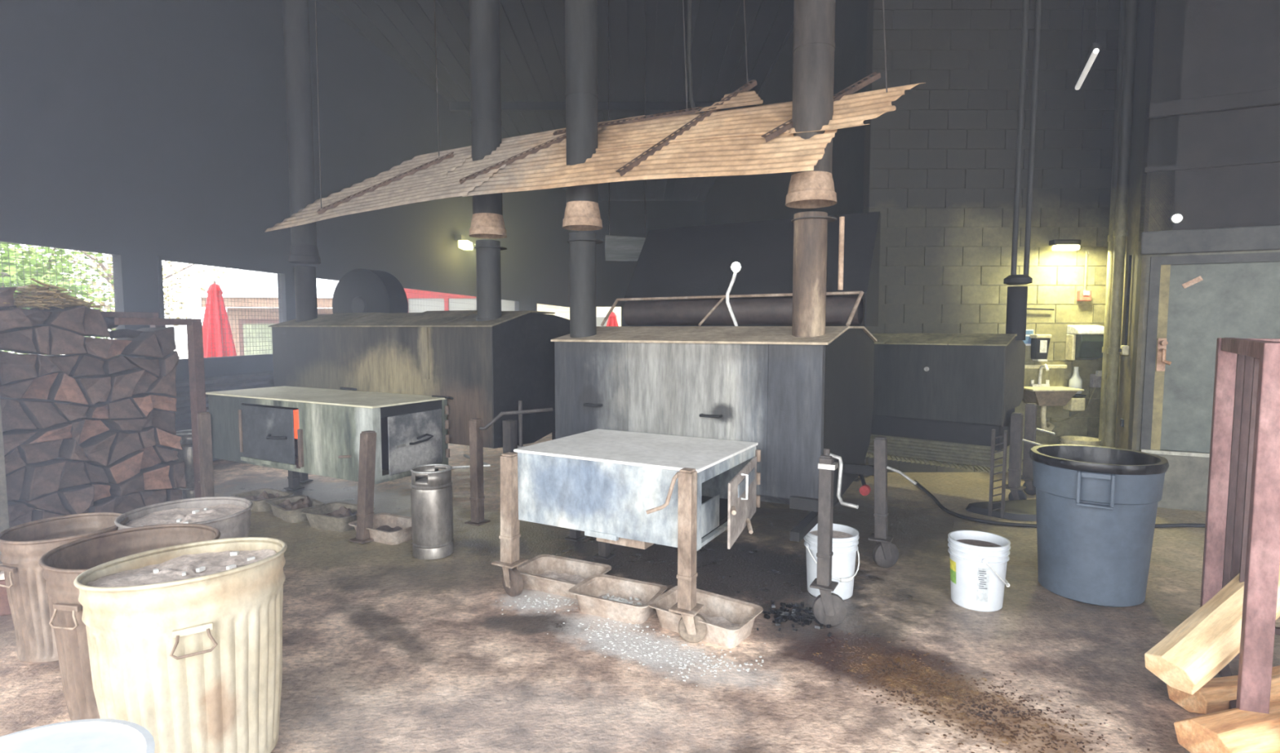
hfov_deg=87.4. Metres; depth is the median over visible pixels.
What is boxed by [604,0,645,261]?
metal plate
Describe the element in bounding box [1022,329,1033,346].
notice sign
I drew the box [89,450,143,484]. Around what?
log
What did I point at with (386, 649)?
floor
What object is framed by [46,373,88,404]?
log
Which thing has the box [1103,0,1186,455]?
wall column
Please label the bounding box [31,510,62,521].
log
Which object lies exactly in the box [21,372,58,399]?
log
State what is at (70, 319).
log
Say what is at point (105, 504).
log
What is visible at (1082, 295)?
fire alarm
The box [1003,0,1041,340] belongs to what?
flue pipe
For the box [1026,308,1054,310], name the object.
rod
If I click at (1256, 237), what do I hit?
trim
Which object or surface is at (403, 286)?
window
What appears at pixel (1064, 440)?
pail
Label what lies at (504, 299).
window
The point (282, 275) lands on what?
window
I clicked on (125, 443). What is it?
log
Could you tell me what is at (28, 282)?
tree
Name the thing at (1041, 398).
basin
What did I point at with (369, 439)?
firebox
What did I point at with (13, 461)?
log
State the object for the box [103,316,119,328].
log
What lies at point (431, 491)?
keg
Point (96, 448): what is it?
log
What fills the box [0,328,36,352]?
log
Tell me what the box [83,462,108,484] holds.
log
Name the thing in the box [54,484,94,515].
log
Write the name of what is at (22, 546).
can
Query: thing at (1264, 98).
trim
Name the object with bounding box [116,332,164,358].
log
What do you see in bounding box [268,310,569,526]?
smoker
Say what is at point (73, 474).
log
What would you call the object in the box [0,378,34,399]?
log
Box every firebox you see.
[197,386,449,544]
[491,429,760,643]
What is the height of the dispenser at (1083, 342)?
0.369 m
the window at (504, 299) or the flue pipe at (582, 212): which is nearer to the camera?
the flue pipe at (582, 212)
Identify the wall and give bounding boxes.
[0,0,578,461]
[578,200,705,326]
[704,0,869,326]
[859,0,1120,472]
[1127,0,1279,511]
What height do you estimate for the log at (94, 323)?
0.241 m
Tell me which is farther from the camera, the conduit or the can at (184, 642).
the conduit
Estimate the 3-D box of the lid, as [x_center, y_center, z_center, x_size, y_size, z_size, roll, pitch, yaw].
[-1.375,1.169,1.464,0.534,0.556,0.534,-2,5,-23]
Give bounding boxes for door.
[1140,252,1279,457]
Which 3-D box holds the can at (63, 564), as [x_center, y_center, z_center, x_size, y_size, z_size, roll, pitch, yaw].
[-2.108,1.024,2.822,0.600,0.648,0.628,0,4,0]
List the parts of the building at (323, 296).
pane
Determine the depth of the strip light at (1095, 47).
5.75 m
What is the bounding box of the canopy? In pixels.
[265,0,925,231]
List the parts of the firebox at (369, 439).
leg, door, handle, leg, latch post, crank handle, leg, door, handle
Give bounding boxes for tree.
[0,242,92,354]
[0,243,115,355]
[15,248,225,353]
[50,248,201,339]
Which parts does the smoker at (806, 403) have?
leg, handle, handle, lid frame, lid, leg, crank handle, panel, valve stem, valve knob, lid, leg, crank handle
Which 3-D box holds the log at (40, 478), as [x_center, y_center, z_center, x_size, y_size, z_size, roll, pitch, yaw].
[-4.505,0.751,4.950,0.462,0.244,0.235,2,5,23]
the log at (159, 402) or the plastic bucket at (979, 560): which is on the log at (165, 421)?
the log at (159, 402)
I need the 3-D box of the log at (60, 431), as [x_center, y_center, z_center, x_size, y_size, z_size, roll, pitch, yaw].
[-4.468,0.411,4.941,0.454,0.112,0.277,2,5,23]
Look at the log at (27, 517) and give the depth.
4.80 m
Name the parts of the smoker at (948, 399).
leg, leg, ladder leg, panel, leg, leg, crank handle, crank handle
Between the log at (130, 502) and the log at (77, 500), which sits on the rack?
the log at (130, 502)
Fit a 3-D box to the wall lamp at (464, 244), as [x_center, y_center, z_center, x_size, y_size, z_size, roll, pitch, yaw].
[-3.746,-2.852,14.230,0.280,0.280,0.440,0,4,0]
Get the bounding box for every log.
[0,286,16,307]
[0,300,16,309]
[0,307,33,331]
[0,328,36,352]
[0,351,37,385]
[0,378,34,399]
[0,399,36,432]
[2,429,37,456]
[4,447,26,475]
[5,466,25,501]
[7,501,35,522]
[8,492,71,515]
[8,511,31,528]
[10,325,49,355]
[12,307,51,325]
[16,423,71,444]
[17,400,67,429]
[17,440,62,463]
[19,460,65,501]
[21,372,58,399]
[25,326,86,355]
[30,306,59,311]
[31,400,88,421]
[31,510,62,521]
[33,305,84,334]
[35,354,62,376]
[44,355,79,375]
[44,508,88,515]
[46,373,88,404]
[51,458,90,489]
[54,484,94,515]
[57,439,88,461]
[62,419,84,444]
[64,337,112,359]
[68,355,105,376]
[69,403,108,419]
[71,376,111,404]
[71,431,116,466]
[77,418,109,444]
[80,306,110,337]
[81,417,146,431]
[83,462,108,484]
[84,483,111,502]
[88,497,115,513]
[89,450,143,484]
[90,474,144,496]
[91,369,145,401]
[96,398,142,418]
[99,355,138,374]
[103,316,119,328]
[106,431,142,465]
[106,492,144,514]
[107,339,132,359]
[108,328,142,339]
[108,427,155,448]
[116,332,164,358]
[122,355,159,376]
[126,394,153,417]
[133,371,157,395]
[134,327,176,356]
[136,410,152,428]
[137,351,179,376]
[137,464,172,490]
[138,394,177,412]
[138,488,166,506]
[139,446,161,469]
[141,366,176,396]
[146,426,182,450]
[149,409,176,435]
[152,445,178,462]
[158,461,186,488]
[164,488,182,502]
[1144,564,1279,695]
[1166,666,1279,714]
[1173,701,1279,752]
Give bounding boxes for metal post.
[1200,337,1279,714]
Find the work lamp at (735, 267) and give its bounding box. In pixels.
[725,262,740,326]
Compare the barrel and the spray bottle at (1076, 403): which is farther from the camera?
the barrel
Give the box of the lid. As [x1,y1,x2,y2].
[0,719,155,752]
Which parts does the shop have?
pane, pane, pane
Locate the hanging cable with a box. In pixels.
[687,0,695,110]
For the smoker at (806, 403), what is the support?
on the floor
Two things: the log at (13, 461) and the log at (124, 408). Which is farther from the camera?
the log at (124, 408)
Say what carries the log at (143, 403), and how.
on the log at (148, 423)
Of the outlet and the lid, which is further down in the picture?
the lid
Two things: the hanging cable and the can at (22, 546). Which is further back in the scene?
the hanging cable
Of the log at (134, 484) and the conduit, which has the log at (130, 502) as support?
the log at (134, 484)
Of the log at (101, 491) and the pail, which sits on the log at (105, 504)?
the log at (101, 491)
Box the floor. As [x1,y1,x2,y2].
[0,432,1279,752]
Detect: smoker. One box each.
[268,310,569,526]
[551,211,916,626]
[853,333,1055,519]
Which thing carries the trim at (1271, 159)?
attached to the wall at (1229, 46)
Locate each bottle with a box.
[1062,367,1085,411]
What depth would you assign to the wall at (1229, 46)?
5.46 m
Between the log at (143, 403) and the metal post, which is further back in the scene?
the log at (143, 403)
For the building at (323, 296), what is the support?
on the ground
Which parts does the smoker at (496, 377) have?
leg, handle, handle, leg, leg, tow handle, panel, leg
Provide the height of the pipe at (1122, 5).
6.168 m
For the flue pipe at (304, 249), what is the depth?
6.55 m
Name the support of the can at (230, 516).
on the floor
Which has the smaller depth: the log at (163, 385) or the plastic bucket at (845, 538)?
the plastic bucket at (845, 538)
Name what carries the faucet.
on the sink at (1043, 385)
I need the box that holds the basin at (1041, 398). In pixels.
[1022,390,1077,406]
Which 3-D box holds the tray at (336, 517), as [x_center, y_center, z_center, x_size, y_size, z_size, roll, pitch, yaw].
[-2.370,1.098,5.264,0.470,0.144,0.350,2,5,24]
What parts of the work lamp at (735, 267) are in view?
bulb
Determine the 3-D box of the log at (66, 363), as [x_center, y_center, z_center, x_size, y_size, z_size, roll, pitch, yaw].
[-4.491,-0.087,5.090,0.417,0.153,0.220,2,5,23]
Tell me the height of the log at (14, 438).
0.159 m
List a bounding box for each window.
[0,236,129,356]
[156,256,288,363]
[315,275,341,314]
[402,285,476,312]
[501,297,519,311]
[536,302,569,319]
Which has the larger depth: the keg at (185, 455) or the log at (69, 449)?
the keg at (185, 455)
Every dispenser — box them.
[1030,334,1051,361]
[1065,324,1104,360]
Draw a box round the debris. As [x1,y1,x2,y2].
[802,631,1149,752]
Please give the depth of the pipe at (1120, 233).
6.23 m
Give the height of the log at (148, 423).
0.156 m
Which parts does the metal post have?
post, rail, rail, post, rail, rail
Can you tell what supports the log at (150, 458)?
on the log at (156, 477)
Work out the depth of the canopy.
4.55 m
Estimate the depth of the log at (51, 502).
4.90 m
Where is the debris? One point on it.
(929, 695)
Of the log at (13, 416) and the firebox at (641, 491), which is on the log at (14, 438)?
the log at (13, 416)
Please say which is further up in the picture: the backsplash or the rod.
the rod
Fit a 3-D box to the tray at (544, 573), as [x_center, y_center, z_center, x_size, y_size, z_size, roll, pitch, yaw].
[-0.470,1.206,4.028,0.530,0.109,0.350,2,5,27]
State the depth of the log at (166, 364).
5.64 m
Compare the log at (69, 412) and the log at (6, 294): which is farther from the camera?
the log at (69, 412)
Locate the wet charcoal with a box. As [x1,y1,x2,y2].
[756,600,833,637]
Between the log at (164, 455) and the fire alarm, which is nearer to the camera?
the log at (164, 455)
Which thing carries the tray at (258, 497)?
on the floor
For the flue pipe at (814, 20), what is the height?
4.723 m
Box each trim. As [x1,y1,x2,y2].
[448,102,755,111]
[1139,225,1279,254]
[1143,155,1279,173]
[1146,88,1279,119]
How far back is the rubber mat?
5.52 m
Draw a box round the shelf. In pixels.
[866,453,1008,473]
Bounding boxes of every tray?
[230,488,293,512]
[265,495,324,523]
[300,502,374,532]
[348,512,412,545]
[517,554,611,599]
[568,573,666,624]
[648,586,763,648]
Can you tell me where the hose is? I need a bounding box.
[914,480,1205,528]
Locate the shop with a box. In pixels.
[404,288,514,312]
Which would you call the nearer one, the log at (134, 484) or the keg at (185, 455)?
the log at (134, 484)
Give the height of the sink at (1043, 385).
0.731 m
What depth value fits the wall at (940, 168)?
6.96 m
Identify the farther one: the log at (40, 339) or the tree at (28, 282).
the tree at (28, 282)
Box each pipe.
[282,0,320,322]
[468,0,506,321]
[562,0,603,337]
[785,0,836,337]
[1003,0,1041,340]
[1098,0,1126,446]
[1103,0,1138,448]
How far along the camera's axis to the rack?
5.80 m
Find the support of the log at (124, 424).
on the log at (125, 443)
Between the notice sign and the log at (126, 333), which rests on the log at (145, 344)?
the log at (126, 333)
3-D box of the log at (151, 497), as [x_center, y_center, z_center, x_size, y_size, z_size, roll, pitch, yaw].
[-4.272,1.021,5.710,0.471,0.181,0.213,2,5,25]
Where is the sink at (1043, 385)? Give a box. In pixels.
[1022,364,1084,431]
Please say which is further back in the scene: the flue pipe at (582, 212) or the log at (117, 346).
the log at (117, 346)
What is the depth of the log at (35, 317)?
4.83 m
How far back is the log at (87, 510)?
5.13 m
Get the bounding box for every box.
[1047,370,1102,422]
[1118,255,1132,355]
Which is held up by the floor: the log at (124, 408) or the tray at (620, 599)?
the tray at (620, 599)
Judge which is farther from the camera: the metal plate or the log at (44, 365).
the metal plate
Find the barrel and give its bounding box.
[332,268,408,313]
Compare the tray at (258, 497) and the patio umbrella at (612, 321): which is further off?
the patio umbrella at (612, 321)
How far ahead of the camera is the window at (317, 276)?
9.86 m
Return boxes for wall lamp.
[454,235,472,250]
[1048,240,1080,251]
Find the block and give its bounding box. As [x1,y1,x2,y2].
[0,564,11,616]
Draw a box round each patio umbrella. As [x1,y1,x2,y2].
[202,280,236,357]
[606,311,618,326]
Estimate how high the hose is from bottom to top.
0.030 m
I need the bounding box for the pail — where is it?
[1059,435,1101,446]
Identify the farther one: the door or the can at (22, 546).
the door
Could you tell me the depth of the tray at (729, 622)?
3.46 m
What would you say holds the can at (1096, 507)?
on the floor
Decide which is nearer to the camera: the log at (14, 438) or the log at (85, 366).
the log at (14, 438)
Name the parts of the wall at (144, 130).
ribbed panel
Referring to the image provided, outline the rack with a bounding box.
[0,311,206,555]
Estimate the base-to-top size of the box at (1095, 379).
0.547 m
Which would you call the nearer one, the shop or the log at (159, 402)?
the log at (159, 402)
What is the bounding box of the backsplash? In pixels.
[1023,368,1064,386]
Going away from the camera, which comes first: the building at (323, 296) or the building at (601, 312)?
the building at (323, 296)
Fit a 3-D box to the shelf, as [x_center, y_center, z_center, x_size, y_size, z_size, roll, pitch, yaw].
[2.611,0.755,6.288,1.441,0.007,0.623,3,5,40]
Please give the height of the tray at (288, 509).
0.162 m
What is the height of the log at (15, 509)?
0.120 m
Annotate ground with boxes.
[8,343,187,359]
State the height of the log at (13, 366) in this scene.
0.237 m
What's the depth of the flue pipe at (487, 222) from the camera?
5.36 m
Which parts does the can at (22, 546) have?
handle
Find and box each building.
[196,269,338,355]
[537,303,621,326]
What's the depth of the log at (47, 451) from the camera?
4.89 m
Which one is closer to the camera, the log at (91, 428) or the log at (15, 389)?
the log at (15, 389)
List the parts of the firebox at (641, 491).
leg, leg, ash drawer, crank handle, leg, frame, door, handle, door plate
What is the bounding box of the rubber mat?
[965,499,1036,521]
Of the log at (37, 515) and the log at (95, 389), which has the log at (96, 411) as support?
the log at (95, 389)
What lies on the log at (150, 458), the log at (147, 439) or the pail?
the log at (147, 439)
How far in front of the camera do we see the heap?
4.91 m
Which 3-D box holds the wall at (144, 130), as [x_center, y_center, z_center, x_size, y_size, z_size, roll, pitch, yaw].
[-3.913,-2.615,14.557,0.132,6.200,20.852,1,4,9]
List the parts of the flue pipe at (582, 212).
damper plate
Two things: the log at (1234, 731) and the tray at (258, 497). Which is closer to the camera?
the log at (1234, 731)
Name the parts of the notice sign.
blue panel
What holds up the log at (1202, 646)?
in the metal post
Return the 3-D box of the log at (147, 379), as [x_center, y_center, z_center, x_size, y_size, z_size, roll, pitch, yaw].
[-4.292,0.038,5.590,0.466,0.208,0.247,2,5,23]
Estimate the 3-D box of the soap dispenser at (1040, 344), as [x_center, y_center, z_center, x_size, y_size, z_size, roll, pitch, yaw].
[4.200,-0.302,7.030,0.160,0.280,0.130,0,4,0]
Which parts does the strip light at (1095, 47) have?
drop rod, drop rod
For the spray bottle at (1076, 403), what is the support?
attached to the wall at (940, 168)
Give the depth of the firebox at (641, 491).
3.63 m
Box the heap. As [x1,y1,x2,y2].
[3,278,105,310]
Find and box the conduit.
[837,216,844,290]
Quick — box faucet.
[1030,364,1049,386]
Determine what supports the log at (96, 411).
on the log at (91, 428)
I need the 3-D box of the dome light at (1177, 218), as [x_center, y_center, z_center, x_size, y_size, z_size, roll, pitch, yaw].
[4.477,-1.319,5.579,0.090,0.090,0.058,2,5,25]
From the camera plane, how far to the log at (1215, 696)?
2.68 m
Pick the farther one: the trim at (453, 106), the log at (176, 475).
the trim at (453, 106)
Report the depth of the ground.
49.67 m
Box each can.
[0,512,128,662]
[38,524,220,720]
[73,537,287,752]
[114,496,253,539]
[1029,444,1168,607]
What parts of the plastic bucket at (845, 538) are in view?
bail handle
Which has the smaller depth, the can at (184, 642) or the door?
the can at (184, 642)
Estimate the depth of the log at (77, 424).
5.05 m
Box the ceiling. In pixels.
[315,0,794,200]
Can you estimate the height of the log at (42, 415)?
0.217 m
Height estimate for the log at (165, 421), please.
0.245 m
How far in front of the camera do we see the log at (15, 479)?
4.77 m
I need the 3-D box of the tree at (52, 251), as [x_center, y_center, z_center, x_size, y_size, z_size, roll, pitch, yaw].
[-15.618,-1.988,17.567,4.937,4.800,5.514,-3,5,-36]
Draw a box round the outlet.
[1120,418,1124,427]
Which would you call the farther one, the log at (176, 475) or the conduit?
the log at (176, 475)
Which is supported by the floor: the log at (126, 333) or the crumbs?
the crumbs
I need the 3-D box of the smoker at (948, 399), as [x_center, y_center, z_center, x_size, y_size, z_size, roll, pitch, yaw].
[2.786,0.348,6.255,1.758,1.497,1.120,3,5,40]
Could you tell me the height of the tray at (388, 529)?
0.112 m
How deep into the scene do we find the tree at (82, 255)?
27.05 m
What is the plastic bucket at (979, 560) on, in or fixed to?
on the floor
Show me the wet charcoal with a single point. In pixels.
(780, 616)
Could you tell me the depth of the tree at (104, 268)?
21.82 m
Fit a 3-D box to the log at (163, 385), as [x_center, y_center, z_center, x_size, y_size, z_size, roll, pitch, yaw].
[-4.213,0.043,5.716,0.462,0.260,0.224,2,5,23]
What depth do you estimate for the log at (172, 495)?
5.74 m
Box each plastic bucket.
[804,523,859,599]
[947,530,1010,612]
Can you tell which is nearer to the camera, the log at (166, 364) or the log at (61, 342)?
the log at (61, 342)
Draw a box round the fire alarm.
[1076,251,1091,301]
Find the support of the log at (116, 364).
on the log at (123, 384)
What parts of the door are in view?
handle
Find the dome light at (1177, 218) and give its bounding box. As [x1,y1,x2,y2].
[1169,213,1183,224]
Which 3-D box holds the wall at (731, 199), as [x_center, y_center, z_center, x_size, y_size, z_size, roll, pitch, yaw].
[2.470,-2.722,16.019,0.160,6.200,17.850,0,4,0]
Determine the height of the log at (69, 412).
0.154 m
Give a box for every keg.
[172,429,195,499]
[409,464,453,559]
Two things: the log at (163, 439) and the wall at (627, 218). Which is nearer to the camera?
the log at (163, 439)
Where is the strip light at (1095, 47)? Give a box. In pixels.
[1074,0,1101,89]
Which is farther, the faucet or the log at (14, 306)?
the faucet
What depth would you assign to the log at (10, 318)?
4.64 m
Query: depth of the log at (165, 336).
5.63 m
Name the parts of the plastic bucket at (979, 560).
printed panel, bail handle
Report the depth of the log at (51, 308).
5.02 m
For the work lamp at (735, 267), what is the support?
on the smoker at (806, 403)
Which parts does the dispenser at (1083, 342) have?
lid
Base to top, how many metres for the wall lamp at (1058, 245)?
0.110 m
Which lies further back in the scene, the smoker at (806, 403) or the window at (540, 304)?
the window at (540, 304)
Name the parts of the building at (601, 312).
pane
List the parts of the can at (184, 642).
handle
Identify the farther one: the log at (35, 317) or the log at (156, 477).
the log at (156, 477)
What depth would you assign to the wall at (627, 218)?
24.66 m
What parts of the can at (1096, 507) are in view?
handle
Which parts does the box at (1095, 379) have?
cord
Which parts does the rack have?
post, rail, rail, post, post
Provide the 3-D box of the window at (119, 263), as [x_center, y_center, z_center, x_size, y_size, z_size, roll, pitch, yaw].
[-5.301,-0.595,5.620,0.080,1.130,2.116,1,4,9]
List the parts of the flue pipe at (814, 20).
damper plate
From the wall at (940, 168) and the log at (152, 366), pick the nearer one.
the log at (152, 366)
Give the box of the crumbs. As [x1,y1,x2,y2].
[495,594,765,686]
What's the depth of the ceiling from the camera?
11.21 m
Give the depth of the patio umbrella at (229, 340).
13.80 m
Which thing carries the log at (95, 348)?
on the log at (85, 366)
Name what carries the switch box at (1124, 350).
attached to the wall column
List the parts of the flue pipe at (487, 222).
damper plate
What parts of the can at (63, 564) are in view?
handle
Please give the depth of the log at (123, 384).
5.31 m

